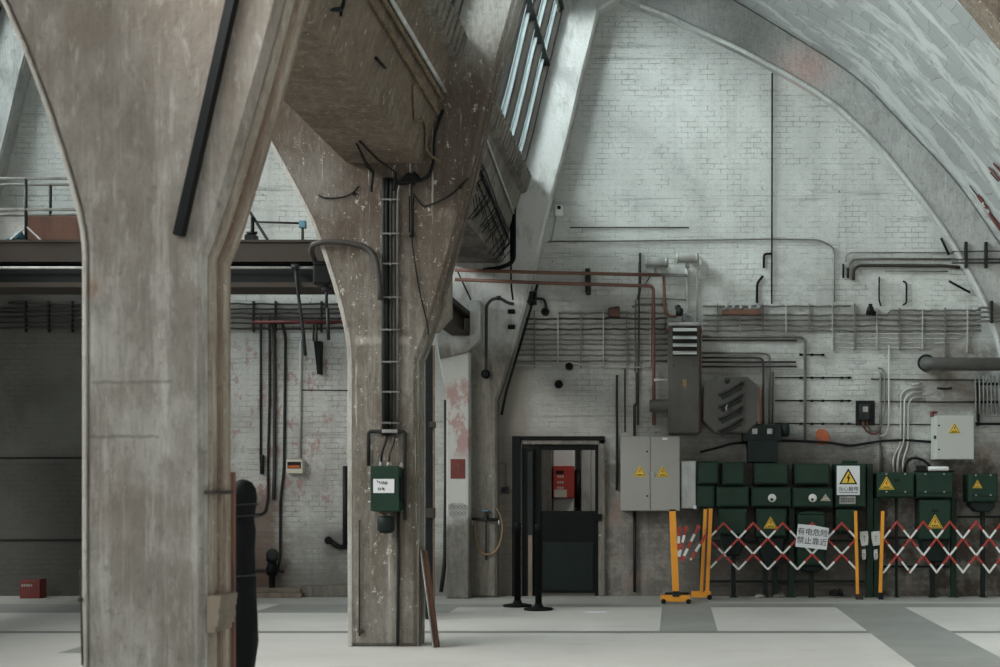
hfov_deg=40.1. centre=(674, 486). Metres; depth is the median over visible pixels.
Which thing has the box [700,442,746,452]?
cable
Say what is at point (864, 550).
paper tag
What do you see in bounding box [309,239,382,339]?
pipe
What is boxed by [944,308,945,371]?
bar
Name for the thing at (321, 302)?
bar
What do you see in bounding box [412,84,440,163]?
loose cable
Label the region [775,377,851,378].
rail
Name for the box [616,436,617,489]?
pipe
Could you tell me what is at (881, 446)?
conduit
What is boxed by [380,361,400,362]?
clamp
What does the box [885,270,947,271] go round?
conduit
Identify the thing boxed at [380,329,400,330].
clamp
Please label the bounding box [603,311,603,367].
bar
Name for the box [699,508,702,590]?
post
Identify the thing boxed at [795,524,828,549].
paper notice
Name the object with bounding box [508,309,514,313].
peg
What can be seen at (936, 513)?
switch box
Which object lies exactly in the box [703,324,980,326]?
conduit
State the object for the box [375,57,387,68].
hook
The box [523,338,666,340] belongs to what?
conduit
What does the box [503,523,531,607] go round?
stanchion
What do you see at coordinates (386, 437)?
cable
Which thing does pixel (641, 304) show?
conduit
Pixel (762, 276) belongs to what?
pipe
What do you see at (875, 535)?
paper tag
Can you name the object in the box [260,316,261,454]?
pipe
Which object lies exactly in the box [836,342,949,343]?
conduit
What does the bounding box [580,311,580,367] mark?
bar
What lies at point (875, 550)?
paper tag
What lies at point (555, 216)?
pipe
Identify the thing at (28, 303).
conduit
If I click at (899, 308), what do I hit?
bar
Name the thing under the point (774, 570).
post
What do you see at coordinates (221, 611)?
wrap
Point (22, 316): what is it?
conduit
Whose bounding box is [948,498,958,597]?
post
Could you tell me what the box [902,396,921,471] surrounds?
conduit
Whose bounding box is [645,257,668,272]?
lamp
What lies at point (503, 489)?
wall switch
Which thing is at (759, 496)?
switch box
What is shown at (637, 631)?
floor
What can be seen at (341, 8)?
rod
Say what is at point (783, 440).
cable
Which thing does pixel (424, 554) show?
plank
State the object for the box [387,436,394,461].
cable
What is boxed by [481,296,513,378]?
pipe
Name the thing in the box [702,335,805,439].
conduit
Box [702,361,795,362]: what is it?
conduit
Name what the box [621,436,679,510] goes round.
electrical cabinet
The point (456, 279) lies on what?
pipe
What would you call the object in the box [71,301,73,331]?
bar
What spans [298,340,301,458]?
pipe
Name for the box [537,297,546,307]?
pipe
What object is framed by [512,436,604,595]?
door
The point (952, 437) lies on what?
upper cabinet
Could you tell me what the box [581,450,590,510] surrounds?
pier
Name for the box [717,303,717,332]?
bar
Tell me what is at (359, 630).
rod
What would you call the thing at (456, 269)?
pipe
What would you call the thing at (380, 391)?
clamp
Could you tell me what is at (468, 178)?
wire
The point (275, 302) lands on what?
bar
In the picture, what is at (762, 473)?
switch box
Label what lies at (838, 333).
conduit
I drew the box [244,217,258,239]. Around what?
gear
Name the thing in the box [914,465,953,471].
tray
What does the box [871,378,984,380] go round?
conduit
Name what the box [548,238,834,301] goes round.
conduit
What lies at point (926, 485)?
switch box
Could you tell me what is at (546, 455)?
pier
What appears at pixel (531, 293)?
bracket
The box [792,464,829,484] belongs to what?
switch box
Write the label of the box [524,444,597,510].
wall
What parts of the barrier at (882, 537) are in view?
post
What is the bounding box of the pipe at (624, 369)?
[624,369,625,431]
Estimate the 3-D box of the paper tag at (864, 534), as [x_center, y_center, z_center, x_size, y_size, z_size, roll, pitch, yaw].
[2.689,0.732,19.180,0.121,0.213,0.036,0,0,0]
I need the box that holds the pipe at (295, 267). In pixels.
[291,264,306,355]
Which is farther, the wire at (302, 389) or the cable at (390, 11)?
the wire at (302, 389)
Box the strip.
[425,345,435,618]
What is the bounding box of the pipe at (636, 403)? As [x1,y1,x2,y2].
[633,373,637,435]
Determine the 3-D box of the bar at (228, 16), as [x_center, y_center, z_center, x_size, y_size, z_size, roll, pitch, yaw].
[-2.493,-2.119,7.240,0.406,1.546,0.075,0,0,0]
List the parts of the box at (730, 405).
door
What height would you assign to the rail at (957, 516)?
0.031 m
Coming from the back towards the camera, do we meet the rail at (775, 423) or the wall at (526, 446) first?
the wall at (526, 446)
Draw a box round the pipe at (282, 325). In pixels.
[277,324,286,568]
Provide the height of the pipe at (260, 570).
0.068 m
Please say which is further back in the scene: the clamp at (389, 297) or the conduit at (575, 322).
the conduit at (575, 322)
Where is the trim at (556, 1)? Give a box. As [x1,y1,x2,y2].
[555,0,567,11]
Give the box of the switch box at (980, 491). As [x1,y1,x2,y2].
[963,474,997,511]
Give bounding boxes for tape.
[969,185,999,230]
[989,163,999,181]
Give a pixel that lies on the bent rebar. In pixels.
(481, 173)
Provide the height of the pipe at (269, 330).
2.877 m
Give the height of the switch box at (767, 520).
0.842 m
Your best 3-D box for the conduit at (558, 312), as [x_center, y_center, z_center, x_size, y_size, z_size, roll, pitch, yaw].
[-0.906,-2.504,19.420,1.585,0.042,0.026,0,0,0]
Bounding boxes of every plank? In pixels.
[256,587,303,597]
[420,550,439,647]
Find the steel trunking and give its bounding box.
[681,461,695,508]
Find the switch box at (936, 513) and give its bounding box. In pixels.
[915,499,950,561]
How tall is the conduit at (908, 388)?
1.227 m
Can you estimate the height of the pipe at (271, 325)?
2.571 m
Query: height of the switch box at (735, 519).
0.672 m
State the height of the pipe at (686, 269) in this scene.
0.777 m
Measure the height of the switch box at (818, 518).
0.865 m
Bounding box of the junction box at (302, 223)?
[258,220,306,239]
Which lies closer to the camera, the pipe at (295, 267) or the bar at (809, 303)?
the pipe at (295, 267)
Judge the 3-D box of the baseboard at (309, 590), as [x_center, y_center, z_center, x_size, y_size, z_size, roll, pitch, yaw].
[-4.967,1.491,19.348,0.740,0.160,0.195,0,0,0]
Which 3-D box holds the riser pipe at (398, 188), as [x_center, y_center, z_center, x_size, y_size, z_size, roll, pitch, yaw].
[-2.703,-1.769,13.240,0.072,2.536,0.026,0,0,0]
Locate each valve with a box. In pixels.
[266,549,278,587]
[675,305,694,321]
[866,304,875,315]
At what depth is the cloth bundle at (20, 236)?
17.58 m
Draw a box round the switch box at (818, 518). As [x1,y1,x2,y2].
[795,511,825,571]
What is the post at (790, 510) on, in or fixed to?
on the floor
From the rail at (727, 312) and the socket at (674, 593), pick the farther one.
the rail at (727, 312)
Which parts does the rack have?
rod, rod, rod, rod, rod, rod, rod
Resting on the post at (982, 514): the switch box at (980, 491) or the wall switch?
the switch box at (980, 491)
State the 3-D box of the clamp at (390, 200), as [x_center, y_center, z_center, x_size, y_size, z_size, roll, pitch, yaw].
[-2.792,-2.810,13.232,0.189,0.030,0.074,0,0,0]
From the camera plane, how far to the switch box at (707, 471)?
19.04 m
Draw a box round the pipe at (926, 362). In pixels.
[917,354,999,371]
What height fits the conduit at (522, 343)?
0.044 m
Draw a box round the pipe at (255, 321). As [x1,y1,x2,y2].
[254,320,342,323]
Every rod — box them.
[330,0,345,15]
[358,520,363,635]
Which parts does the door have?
frame, panel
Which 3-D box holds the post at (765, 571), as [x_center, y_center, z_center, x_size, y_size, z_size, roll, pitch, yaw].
[1.288,1.362,19.250,0.106,0.418,0.160,0,0,0]
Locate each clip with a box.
[964,242,967,267]
[984,242,987,267]
[989,301,992,322]
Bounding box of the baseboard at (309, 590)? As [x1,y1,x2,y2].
[301,585,347,596]
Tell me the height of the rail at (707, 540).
0.031 m
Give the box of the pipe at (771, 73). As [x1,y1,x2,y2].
[771,73,772,303]
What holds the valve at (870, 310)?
on the conduit at (891, 314)
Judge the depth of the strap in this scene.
7.37 m
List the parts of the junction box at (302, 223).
arm, casing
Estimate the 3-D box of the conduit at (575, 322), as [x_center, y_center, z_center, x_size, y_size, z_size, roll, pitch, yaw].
[-1.142,-2.348,19.420,2.055,0.044,0.026,0,0,0]
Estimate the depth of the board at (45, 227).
17.80 m
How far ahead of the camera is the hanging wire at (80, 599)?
7.25 m
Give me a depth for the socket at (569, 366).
19.38 m
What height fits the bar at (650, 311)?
0.821 m
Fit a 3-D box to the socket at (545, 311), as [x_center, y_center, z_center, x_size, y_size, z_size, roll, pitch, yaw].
[-1.867,-2.523,19.394,0.120,0.120,0.110,0,0,0]
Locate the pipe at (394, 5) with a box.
[389,0,446,92]
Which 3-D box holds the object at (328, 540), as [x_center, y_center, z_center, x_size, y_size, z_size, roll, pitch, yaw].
[-4.869,0.802,19.372,0.325,0.189,0.085,0,0,0]
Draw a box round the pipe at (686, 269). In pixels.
[685,268,689,321]
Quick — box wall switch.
[501,487,508,492]
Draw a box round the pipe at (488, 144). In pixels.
[487,140,513,213]
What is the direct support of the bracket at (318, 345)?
attached to the wall at (672, 126)
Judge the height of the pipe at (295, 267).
1.182 m
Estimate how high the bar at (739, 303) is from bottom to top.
0.425 m
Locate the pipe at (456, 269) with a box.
[455,268,659,276]
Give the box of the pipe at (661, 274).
[660,273,686,276]
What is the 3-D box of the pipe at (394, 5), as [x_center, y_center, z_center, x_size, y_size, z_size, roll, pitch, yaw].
[-2.253,-3.871,10.800,0.045,0.047,4.800,0,0,0]
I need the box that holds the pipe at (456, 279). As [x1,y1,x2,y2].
[455,278,655,424]
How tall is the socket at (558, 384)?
0.120 m
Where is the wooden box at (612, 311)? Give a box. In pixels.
[608,306,619,316]
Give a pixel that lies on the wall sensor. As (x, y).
(558, 208)
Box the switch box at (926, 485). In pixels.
[914,473,952,497]
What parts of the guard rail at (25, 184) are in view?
post, rail, rail, post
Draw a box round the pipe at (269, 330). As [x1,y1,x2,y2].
[255,316,270,515]
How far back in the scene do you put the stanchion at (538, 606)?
17.19 m
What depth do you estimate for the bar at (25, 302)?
19.40 m
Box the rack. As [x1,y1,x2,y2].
[975,374,999,425]
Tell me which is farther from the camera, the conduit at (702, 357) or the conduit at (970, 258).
the conduit at (702, 357)
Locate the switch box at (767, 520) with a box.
[754,508,786,567]
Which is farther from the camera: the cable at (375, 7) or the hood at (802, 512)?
the hood at (802, 512)
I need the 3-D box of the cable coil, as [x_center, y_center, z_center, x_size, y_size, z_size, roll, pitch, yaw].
[2.298,1.502,19.200,0.217,0.113,0.154,0,0,0]
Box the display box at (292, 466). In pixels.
[286,460,304,473]
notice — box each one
[451,459,464,478]
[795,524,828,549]
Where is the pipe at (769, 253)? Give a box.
[763,252,770,267]
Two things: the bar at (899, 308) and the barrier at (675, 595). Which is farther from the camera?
the bar at (899, 308)
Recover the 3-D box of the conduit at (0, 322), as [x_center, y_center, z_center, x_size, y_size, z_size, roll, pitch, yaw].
[-7.329,-2.362,19.424,5.358,0.046,0.028,0,0,0]
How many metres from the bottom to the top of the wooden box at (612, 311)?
0.140 m
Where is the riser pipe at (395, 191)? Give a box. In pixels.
[392,178,396,435]
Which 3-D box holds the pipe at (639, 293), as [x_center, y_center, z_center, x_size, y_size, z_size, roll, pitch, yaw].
[-0.518,-3.028,19.416,0.064,0.680,0.036,0,0,0]
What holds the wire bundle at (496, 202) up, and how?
attached to the beam at (515, 174)
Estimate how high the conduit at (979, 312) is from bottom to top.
0.048 m
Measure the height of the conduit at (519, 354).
0.042 m
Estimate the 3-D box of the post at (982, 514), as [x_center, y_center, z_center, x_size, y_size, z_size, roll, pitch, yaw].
[4.391,0.963,19.250,0.087,1.215,0.160,0,0,0]
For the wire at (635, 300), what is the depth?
19.42 m
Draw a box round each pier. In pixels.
[541,450,552,510]
[553,450,575,510]
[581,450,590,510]
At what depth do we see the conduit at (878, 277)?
19.41 m
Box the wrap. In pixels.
[207,592,236,632]
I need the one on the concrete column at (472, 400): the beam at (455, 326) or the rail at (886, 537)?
the beam at (455, 326)
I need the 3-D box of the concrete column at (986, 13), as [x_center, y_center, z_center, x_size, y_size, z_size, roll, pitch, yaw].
[3.165,-3.025,13.440,8.430,9.191,0.340,0,0,0]
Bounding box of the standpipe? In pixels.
[574,470,580,507]
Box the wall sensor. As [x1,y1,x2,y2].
[555,205,562,216]
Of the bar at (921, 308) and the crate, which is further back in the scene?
the bar at (921, 308)
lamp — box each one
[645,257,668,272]
[676,253,698,267]
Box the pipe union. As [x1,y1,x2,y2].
[260,455,263,473]
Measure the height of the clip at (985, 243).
0.369 m
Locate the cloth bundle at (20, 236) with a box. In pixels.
[6,230,23,239]
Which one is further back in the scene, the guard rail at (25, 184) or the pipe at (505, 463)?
the pipe at (505, 463)
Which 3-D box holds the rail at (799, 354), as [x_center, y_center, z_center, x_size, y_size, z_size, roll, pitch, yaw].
[1.972,-1.905,19.434,0.363,0.034,0.029,0,0,0]
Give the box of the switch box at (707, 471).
[697,461,718,484]
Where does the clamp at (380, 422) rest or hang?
attached to the concrete column at (312, 167)
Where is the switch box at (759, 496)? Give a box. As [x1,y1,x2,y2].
[750,487,790,506]
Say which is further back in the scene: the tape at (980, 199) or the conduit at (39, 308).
the conduit at (39, 308)
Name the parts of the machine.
casing, panel, panel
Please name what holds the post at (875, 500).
on the floor
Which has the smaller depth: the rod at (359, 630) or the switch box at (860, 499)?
the rod at (359, 630)
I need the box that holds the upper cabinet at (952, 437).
[930,411,973,459]
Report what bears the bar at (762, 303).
attached to the wall at (672, 126)
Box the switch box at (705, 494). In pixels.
[697,486,714,507]
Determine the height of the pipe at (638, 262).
2.346 m
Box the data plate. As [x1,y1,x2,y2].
[839,496,855,503]
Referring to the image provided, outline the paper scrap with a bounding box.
[583,611,609,612]
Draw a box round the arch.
[619,0,999,357]
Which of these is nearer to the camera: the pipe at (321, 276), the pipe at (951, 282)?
the pipe at (321, 276)
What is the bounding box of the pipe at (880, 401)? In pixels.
[880,401,974,402]
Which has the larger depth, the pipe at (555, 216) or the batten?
the pipe at (555, 216)
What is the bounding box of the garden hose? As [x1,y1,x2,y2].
[474,508,502,554]
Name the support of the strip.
on the floor
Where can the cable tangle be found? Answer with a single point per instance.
(413, 178)
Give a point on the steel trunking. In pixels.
(688, 468)
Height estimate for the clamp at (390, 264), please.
0.028 m
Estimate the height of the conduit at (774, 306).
0.044 m
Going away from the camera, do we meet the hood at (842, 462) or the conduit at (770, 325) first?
the hood at (842, 462)
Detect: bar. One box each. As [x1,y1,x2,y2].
[24,301,26,331]
[47,301,49,331]
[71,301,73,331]
[172,0,238,236]
[250,211,268,239]
[252,301,254,331]
[274,301,276,331]
[320,301,322,331]
[534,311,534,367]
[557,311,558,367]
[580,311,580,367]
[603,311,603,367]
[626,311,626,365]
[650,311,650,366]
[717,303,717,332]
[739,303,740,332]
[762,303,763,332]
[785,303,786,332]
[809,303,809,332]
[832,303,832,349]
[854,303,854,349]
[876,308,876,349]
[899,308,899,349]
[921,308,922,349]
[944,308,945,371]
[966,308,967,351]
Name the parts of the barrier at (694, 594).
post, post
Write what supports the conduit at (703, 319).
attached to the bar at (966, 308)
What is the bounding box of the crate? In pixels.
[20,578,45,598]
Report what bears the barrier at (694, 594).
on the floor
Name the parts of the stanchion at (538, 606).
post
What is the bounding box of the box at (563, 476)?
[553,466,574,497]
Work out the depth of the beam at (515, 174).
17.50 m
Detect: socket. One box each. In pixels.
[541,307,549,315]
[555,380,562,388]
[565,362,572,369]
[672,591,679,596]
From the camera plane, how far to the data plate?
19.02 m
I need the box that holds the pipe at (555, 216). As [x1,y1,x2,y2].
[550,216,556,242]
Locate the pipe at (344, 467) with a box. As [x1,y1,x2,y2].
[343,466,346,544]
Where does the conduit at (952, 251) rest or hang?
attached to the arch
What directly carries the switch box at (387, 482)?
attached to the concrete column at (312, 167)
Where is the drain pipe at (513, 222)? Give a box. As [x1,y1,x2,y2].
[483,207,515,299]
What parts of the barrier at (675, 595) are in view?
post, post, post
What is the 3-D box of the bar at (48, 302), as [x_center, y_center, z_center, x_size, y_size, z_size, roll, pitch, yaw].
[-9.017,-2.452,19.424,0.020,0.446,0.049,0,0,0]
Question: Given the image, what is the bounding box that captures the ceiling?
[735,0,999,242]
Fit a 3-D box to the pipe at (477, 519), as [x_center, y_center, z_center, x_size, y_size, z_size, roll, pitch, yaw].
[-2.692,0.736,19.161,0.384,0.603,0.042,0,0,0]
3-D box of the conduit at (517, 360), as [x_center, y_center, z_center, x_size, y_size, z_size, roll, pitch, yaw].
[-1.209,-1.812,19.420,2.189,0.040,0.026,0,0,0]
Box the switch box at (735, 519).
[718,508,746,555]
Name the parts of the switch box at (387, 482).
door, casing, switch handle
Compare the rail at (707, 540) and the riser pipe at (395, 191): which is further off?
the rail at (707, 540)
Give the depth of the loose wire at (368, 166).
12.92 m
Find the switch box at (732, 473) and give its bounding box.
[721,462,744,484]
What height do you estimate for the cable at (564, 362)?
0.092 m
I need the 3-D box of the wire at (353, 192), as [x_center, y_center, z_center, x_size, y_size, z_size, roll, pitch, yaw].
[-3.304,-2.894,13.255,0.412,0.134,0.026,0,0,0]
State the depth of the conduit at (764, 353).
19.41 m
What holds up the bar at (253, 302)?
attached to the wall at (672, 126)
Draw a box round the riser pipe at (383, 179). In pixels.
[381,178,385,435]
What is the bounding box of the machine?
[649,322,701,434]
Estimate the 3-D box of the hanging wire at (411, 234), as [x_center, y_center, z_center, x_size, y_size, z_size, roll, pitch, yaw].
[-2.515,-2.223,13.240,0.203,1.462,0.060,0,0,0]
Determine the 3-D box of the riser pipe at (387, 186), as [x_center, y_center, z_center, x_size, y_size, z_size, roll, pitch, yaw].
[-2.824,-1.767,13.240,0.048,2.533,0.042,0,0,0]
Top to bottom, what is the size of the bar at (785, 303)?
0.425 m
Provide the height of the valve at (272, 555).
0.694 m
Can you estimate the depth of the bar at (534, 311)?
19.39 m
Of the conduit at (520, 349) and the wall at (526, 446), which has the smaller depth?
the conduit at (520, 349)
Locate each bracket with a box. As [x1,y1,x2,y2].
[312,324,322,374]
[527,291,536,304]
[585,268,590,294]
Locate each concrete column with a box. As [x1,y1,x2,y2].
[0,5,30,193]
[1,0,309,666]
[270,0,523,646]
[435,0,618,598]
[958,0,999,49]
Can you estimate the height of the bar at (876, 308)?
0.605 m
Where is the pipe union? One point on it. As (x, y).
(261, 456)
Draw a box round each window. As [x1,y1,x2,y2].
[451,0,463,17]
[497,0,563,161]
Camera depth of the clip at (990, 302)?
19.13 m
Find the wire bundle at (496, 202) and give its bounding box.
[480,163,509,237]
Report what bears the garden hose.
hanging from the pipe at (477, 519)
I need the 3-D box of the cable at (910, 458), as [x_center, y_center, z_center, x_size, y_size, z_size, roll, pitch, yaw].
[3.451,-0.322,19.197,0.408,0.220,0.053,0,0,3]
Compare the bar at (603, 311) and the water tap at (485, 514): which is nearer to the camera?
the water tap at (485, 514)
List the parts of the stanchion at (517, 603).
post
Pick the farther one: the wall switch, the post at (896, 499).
the wall switch
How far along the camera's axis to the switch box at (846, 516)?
19.02 m
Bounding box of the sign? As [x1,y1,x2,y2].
[837,466,859,494]
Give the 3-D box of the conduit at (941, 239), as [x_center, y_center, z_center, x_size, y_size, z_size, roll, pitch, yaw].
[3.886,-3.461,19.416,0.148,0.260,0.036,0,0,0]
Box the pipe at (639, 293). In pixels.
[637,253,640,299]
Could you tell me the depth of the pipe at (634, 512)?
19.40 m
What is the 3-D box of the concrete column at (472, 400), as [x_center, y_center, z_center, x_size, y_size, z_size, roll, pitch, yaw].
[-4.835,-3.025,19.189,8.430,9.191,0.518,0,0,0]
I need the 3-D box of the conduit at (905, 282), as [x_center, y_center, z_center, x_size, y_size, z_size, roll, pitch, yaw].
[3.311,-2.793,19.420,0.071,0.370,0.028,0,0,0]
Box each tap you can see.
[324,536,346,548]
[482,510,488,521]
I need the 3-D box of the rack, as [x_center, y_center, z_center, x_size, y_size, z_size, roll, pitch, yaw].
[4.583,-1.248,19.369,0.587,0.747,0.159,0,0,0]
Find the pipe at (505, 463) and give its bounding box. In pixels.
[505,463,506,486]
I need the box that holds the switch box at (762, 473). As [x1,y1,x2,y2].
[752,463,787,484]
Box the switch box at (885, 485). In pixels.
[873,473,913,497]
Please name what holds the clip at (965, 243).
attached to the arch
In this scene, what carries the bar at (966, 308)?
attached to the wall at (672, 126)
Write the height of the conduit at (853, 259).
0.295 m
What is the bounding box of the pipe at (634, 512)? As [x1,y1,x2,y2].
[633,511,635,591]
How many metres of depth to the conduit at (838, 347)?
19.41 m
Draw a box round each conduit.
[0,307,338,309]
[0,312,339,314]
[0,316,341,319]
[0,322,325,324]
[0,327,343,329]
[8,302,337,304]
[517,360,666,362]
[518,354,666,356]
[520,349,666,350]
[522,343,666,345]
[523,328,665,330]
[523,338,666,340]
[524,322,666,324]
[525,333,666,335]
[529,317,666,319]
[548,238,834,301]
[558,312,664,314]
[632,303,666,307]
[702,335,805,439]
[702,339,796,340]
[702,352,770,423]
[702,357,763,423]
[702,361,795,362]
[702,366,796,367]
[703,304,850,307]
[703,313,980,315]
[703,319,980,321]
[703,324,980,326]
[703,329,980,331]
[772,372,773,423]
[833,337,961,339]
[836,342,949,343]
[838,333,974,334]
[838,347,929,348]
[845,252,953,261]
[847,258,956,267]
[852,264,959,279]
[868,367,885,431]
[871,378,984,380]
[878,277,881,305]
[879,372,881,471]
[880,345,889,436]
[881,446,882,471]
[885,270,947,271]
[885,309,980,316]
[892,387,921,471]
[896,391,921,471]
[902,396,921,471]
[903,280,906,305]
[940,238,949,254]
[952,251,999,251]
[952,258,999,259]
[952,262,999,263]
[978,306,999,308]
[978,311,999,313]
[978,315,999,317]
[978,320,999,322]
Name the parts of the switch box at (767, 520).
casing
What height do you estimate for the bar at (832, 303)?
0.669 m
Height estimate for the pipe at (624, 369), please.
0.907 m
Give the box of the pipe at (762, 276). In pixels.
[756,275,763,302]
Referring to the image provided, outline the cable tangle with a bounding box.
[396,109,443,185]
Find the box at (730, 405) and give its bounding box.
[702,377,759,435]
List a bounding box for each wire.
[78,570,83,664]
[302,389,347,390]
[318,186,359,198]
[356,140,396,191]
[409,186,428,334]
[412,177,469,206]
[457,272,471,299]
[570,227,688,227]
[634,300,635,372]
[640,298,685,300]
[825,423,930,424]
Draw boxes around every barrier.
[660,507,707,603]
[691,507,862,599]
[878,511,999,599]
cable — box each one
[368,0,439,114]
[380,436,387,461]
[381,0,443,99]
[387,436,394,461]
[396,511,399,645]
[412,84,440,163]
[512,362,651,367]
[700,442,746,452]
[780,439,930,446]
[903,457,931,471]
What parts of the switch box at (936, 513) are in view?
casing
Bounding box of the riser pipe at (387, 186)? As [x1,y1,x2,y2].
[385,178,389,435]
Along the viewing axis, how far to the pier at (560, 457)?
22.20 m
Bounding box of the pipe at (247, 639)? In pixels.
[236,479,258,666]
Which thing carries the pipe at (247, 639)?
on the floor
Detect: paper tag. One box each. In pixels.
[860,531,867,545]
[862,549,865,559]
[871,531,879,545]
[874,549,877,559]
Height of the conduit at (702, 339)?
0.028 m
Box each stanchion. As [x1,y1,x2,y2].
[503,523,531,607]
[524,524,552,610]
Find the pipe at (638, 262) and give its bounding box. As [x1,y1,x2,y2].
[637,262,639,424]
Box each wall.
[0,4,999,595]
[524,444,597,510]
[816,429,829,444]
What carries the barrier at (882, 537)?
on the floor
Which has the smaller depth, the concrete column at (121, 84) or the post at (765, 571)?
the concrete column at (121, 84)
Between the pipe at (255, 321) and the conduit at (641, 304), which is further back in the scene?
the conduit at (641, 304)
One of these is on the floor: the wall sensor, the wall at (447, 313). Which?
the wall at (447, 313)
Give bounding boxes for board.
[28,216,80,239]
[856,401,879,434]
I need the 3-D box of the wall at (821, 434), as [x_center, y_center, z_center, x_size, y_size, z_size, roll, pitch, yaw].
[2.130,-0.721,19.444,0.209,0.231,0.012,0,0,0]
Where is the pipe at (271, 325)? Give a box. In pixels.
[269,324,275,499]
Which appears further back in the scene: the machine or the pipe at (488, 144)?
the machine
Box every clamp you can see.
[380,198,400,201]
[380,232,400,235]
[380,263,400,265]
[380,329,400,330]
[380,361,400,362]
[380,391,400,392]
[380,422,400,423]
[383,296,400,298]
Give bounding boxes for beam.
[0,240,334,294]
[283,0,467,162]
[443,298,469,334]
[456,101,531,262]
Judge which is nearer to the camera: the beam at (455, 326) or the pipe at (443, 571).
the beam at (455, 326)
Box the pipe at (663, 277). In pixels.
[662,276,677,317]
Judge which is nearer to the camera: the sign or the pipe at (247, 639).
the pipe at (247, 639)
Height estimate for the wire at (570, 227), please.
0.016 m
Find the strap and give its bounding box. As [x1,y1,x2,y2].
[204,490,232,493]
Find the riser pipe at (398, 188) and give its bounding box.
[396,178,401,435]
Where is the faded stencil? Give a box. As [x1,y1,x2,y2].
[448,503,467,518]
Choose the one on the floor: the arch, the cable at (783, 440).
the arch
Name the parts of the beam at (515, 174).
sill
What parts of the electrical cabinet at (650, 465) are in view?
door, casing, door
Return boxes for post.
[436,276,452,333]
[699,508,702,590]
[729,556,736,597]
[763,568,768,597]
[771,568,776,597]
[786,508,795,597]
[808,572,815,597]
[864,464,873,597]
[873,498,878,597]
[894,498,898,597]
[928,562,936,597]
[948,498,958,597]
[978,512,986,597]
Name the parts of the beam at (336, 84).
sill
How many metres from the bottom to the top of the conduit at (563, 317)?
0.044 m
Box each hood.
[798,511,824,514]
[841,461,857,463]
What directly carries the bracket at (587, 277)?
attached to the wall at (672, 126)
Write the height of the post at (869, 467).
1.906 m
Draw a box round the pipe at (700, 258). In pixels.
[696,256,702,321]
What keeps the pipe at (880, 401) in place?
attached to the wall at (672, 126)
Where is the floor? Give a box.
[0,593,999,666]
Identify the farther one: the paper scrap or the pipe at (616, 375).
the pipe at (616, 375)
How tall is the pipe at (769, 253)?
0.225 m
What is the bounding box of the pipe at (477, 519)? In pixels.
[472,518,498,559]
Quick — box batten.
[231,472,235,666]
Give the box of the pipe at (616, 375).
[616,375,617,435]
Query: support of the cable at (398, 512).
hanging from the switch box at (387, 482)
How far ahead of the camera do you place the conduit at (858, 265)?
19.39 m
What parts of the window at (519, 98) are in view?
pane, pane, pane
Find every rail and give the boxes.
[0,177,76,239]
[0,457,81,458]
[0,539,81,540]
[705,580,864,582]
[707,540,860,541]
[722,301,760,315]
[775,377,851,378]
[775,400,851,401]
[775,423,850,424]
[799,354,824,355]
[883,565,949,567]
[885,537,916,538]
[957,516,999,517]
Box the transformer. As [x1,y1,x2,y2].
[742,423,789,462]
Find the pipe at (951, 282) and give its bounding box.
[949,280,970,292]
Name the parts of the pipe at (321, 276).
casing, pull rod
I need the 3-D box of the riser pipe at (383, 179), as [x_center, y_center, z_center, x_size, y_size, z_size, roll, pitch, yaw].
[-2.858,-1.767,13.240,0.048,2.533,0.042,0,0,0]
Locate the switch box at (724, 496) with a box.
[715,487,748,506]
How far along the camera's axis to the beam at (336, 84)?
11.45 m
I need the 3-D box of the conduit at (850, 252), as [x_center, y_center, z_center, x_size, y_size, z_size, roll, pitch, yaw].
[3.241,-3.312,19.418,1.578,0.146,0.018,0,0,0]
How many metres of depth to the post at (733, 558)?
19.20 m
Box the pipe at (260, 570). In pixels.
[256,569,284,572]
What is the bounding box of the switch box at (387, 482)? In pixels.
[368,458,403,533]
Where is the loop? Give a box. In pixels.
[367,429,406,519]
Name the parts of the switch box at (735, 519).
casing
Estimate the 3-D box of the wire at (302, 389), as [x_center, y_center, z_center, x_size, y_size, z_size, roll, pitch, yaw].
[-5.043,-1.394,19.438,0.721,0.023,0.016,0,0,0]
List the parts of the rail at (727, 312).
rail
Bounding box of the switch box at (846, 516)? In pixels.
[833,509,856,530]
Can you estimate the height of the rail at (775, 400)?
0.034 m
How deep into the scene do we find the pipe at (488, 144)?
17.12 m
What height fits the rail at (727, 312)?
0.199 m
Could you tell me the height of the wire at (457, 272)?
0.458 m
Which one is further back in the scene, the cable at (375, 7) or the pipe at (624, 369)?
the pipe at (624, 369)
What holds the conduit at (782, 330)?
attached to the bar at (966, 308)
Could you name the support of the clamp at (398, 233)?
attached to the concrete column at (312, 167)
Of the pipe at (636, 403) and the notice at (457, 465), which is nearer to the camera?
the notice at (457, 465)
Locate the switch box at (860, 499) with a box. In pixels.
[832,461,865,506]
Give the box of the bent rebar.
[468,166,512,260]
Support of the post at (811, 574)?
on the floor
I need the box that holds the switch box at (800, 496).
[791,487,832,506]
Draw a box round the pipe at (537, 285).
[500,284,538,414]
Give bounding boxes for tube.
[928,466,948,470]
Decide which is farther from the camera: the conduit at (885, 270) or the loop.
the conduit at (885, 270)
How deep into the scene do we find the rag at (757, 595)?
19.16 m
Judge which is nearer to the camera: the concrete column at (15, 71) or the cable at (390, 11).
the cable at (390, 11)
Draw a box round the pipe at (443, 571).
[439,400,445,591]
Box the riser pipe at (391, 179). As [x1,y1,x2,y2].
[389,178,392,435]
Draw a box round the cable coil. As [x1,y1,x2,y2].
[829,588,843,595]

